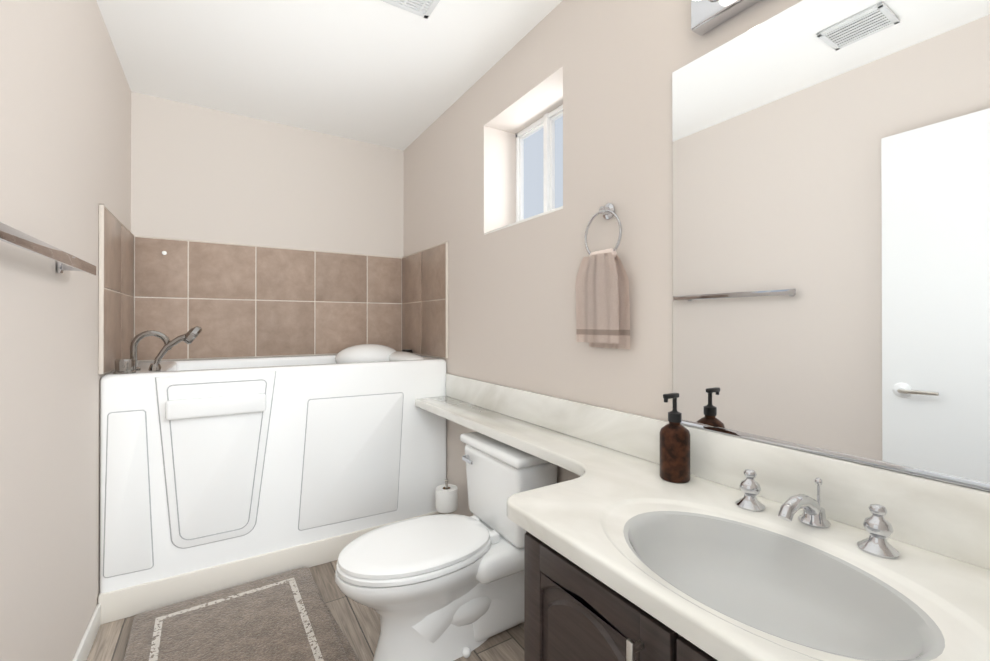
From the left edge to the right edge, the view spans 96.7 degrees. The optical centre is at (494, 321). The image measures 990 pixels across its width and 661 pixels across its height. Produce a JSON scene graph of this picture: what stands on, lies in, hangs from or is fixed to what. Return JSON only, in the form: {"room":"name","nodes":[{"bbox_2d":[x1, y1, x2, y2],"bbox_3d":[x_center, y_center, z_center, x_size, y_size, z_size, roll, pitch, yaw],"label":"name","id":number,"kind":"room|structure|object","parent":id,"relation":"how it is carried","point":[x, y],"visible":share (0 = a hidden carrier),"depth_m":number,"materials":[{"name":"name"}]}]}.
{"room":"bathroom","nodes":[
{"label":"bathroom","id":0,"kind":"room"},
{"bbox_2d":[0,0,130,660],"bbox_3d":[-1.143,-0.027,0.818,0.270,2.390,3.910,0,0,-32],"label":"wall","id":1,"kind":"structure","parent":0,"point":[65,131],"depth_m":1.25,"materials":[{"name":"beige paint"}]},
{"bbox_2d":[0,222,95,275],"bbox_3d":[-1.084,-0.161,1.050,0.070,0.040,0.720,0,0,-32],"label":"towel rail","id":2,"kind":"object","parent":1,"relation":"attached to","point":[65,261],"visible":1,"depth_m":0.97,"materials":[{"name":"silver metal"}]},
{"bbox_2d":[73,604,100,660],"bbox_3d":[-0.830,1.125,0.578,0.012,0.085,2.638,0,0,-32],"label":"baseboard","id":3,"kind":"structure","parent":1,"relation":"attached to","point":[87,642],"depth_m":1.56,"materials":[{"name":"white wood"}]},
{"bbox_2d":[131,92,403,361],"bbox_3d":[-1.356,-0.019,2.830,1.500,2.390,0.270,0,0,-32],"label":"wall","id":4,"kind":"structure","parent":0,"point":[199,173],"depth_m":2.63,"materials":[{"name":"beige paint"}]},
{"bbox_2d":[98,204,447,373],"bbox_3d":[-1.091,-0.126,2.407,1.498,0.663,0.726,0,0,-32],"label":"tile surround","id":5,"kind":"object","parent":4,"relation":"attached to","point":[232,300],"visible":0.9,"depth_m":2.59,"materials":[{"name":"brown tile"}]},
{"bbox_2d":[86,560,523,660],"bbox_3d":[-0.392,1.220,1.282,2.040,0.100,3.910,0,0,-32],"label":"floor","id":6,"kind":"structure","parent":0,"point":[359,624],"depth_m":1.65,"materials":[{"name":"brown wood"}]},
{"bbox_2d":[124,567,359,660],"bbox_3d":[-0.832,1.156,1.473,0.721,0.027,1.063,0,0,-32],"label":"bath rug","id":7,"kind":"object","parent":6,"relation":"on","point":[286,616],"visible":1,"depth_m":1.65,"materials":[{"name":"grey fabric"}]},
{"bbox_2d":[98,326,445,623],"bbox_3d":[-1.082,0.596,2.390,1.494,1.156,0.757,0,0,-32],"label":"tub","id":8,"kind":"object","parent":6,"relation":"on","point":[216,475],"visible":0.96,"depth_m":1.98,"materials":[{"name":"white plastic"}]},
{"bbox_2d":[113,326,201,373],"bbox_3d":[-1.439,0.113,1.896,0.297,0.192,0.175,0,0,-32],"label":"tub faucet","id":9,"kind":"object","parent":8,"relation":"on","point":[126,365],"depth_m":1.89,"materials":[{"name":"silver metal"}]},
{"bbox_2d":[334,432,557,660],"bbox_3d":[-0.189,0.829,1.628,0.774,0.693,0.444,0,0,-32],"label":"toilet","id":10,"kind":"object","parent":6,"relation":"on","point":[444,587],"visible":0.81,"depth_m":1.54,"materials":[{"name":"white ceramic"}]},
{"bbox_2d":[435,479,457,513],"bbox_3d":[-0.250,0.993,2.273,0.150,0.359,0.150,0,0,-32],"label":"toilet paper stand","id":11,"kind":"object","parent":6,"relation":"on","point":[446,501],"visible":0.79,"depth_m":2.23,"materials":[{"name":"white paper"}]},
{"bbox_2d":[511,469,989,660],"bbox_3d":[0.592,0.810,0.631,0.514,0.716,1.213,0,0,-32],"label":"base cabinet","id":12,"kind":"object","parent":6,"relation":"on","point":[734,548],"depth_m":0.80,"materials":[{"name":"white stone"}]},
{"bbox_2d":[660,393,689,482],"bbox_3d":[0.471,0.298,1.154,0.078,0.224,0.075,0,0,-32],"label":"soap dispenser","id":13,"kind":"object","parent":12,"relation":"on","point":[674,450],"visible":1,"depth_m":1.13,"materials":[{"name":"brown glass"}]},
{"bbox_2d":[736,469,899,558],"bbox_3d":[0.609,0.366,0.872,0.156,0.088,0.282,0,0,-32],"label":"sink faucet","id":14,"kind":"object","parent":12,"relation":"on","point":[810,528],"depth_m":0.86,"materials":[{"name":"silver metal"}]},
{"bbox_2d":[96,0,562,150],"bbox_3d":[-0.392,-1.270,1.291,2.040,0.100,3.910,0,0,-32],"label":"ceiling","id":15,"kind":"structure","parent":0,"point":[380,73],"depth_m":2.01,"materials":[{"name":"white paint"}]},
{"bbox_2d":[380,0,439,18],"bbox_3d":[-0.302,-1.210,1.600,0.216,0.014,0.216,0,0,-32],"label":"ceiling vent","id":16,"kind":"object","parent":15,"relation":"in","point":[424,8],"visible":1,"depth_m":1.68,"materials":[{"name":"white plastic"}]},
{"bbox_2d":[403,0,983,516],"bbox_3d":[0.359,-0.023,1.755,0.270,2.390,3.910,0,0,-32],"label":"wall","id":17,"kind":"structure","parent":0,"point":[601,72],"depth_m":1.65,"materials":[{"name":"beige paint"}]},
{"bbox_2d":[484,206,562,234],"bbox_3d":[0.181,-0.434,1.964,0.187,0.012,0.588,0,0,-32],"label":"window sill","id":18,"kind":"structure","parent":17,"relation":"attached to","point":[529,218],"depth_m":1.87,"materials":[{"name":"white paint"}]},
{"bbox_2d":[516,104,562,221],"bbox_3d":[0.274,-0.697,2.023,0.048,0.540,0.590,0,0,-32],"label":"window","id":19,"kind":"structure","parent":17,"relation":"in","point":[539,166],"depth_m":2.13,"materials":[{"name":"white plastic"}]},
{"bbox_2d":[575,203,629,348],"bbox_3d":[0.352,-0.154,1.443,0.066,0.479,0.212,0,0,-32],"label":"towel ring","id":20,"kind":"object","parent":17,"relation":"attached to","point":[602,302],"visible":1,"depth_m":1.42,"materials":[{"name":"beige fabric"}]},
{"bbox_2d":[575,248,629,348],"bbox_3d":[0.348,-0.075,1.440,0.057,0.322,0.212,0,0,-32],"label":"hand towel","id":21,"kind":"object","parent":20,"relation":"hanging from","point":[602,282],"depth_m":1.42,"materials":[{"name":"beige fabric"}]},
{"bbox_2d":[691,0,760,35],"bbox_3d":[0.642,-0.827,0.900,0.152,0.120,0.575,0,0,-32],"label":"light bar","id":22,"kind":"object","parent":17,"relation":"attached to","point":[707,16],"visible":1,"depth_m":1.11,"materials":[{"name":"silver metal"}]},
{"bbox_2d":[672,0,989,491],"bbox_3d":[0.815,-0.214,0.755,0.010,0.995,1.170,0,0,-32],"label":"mirror","id":23,"kind":"object","parent":17,"relation":"attached to","point":[831,216],"visible":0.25,"depth_m":0.91,"materials":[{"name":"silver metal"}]}
]}

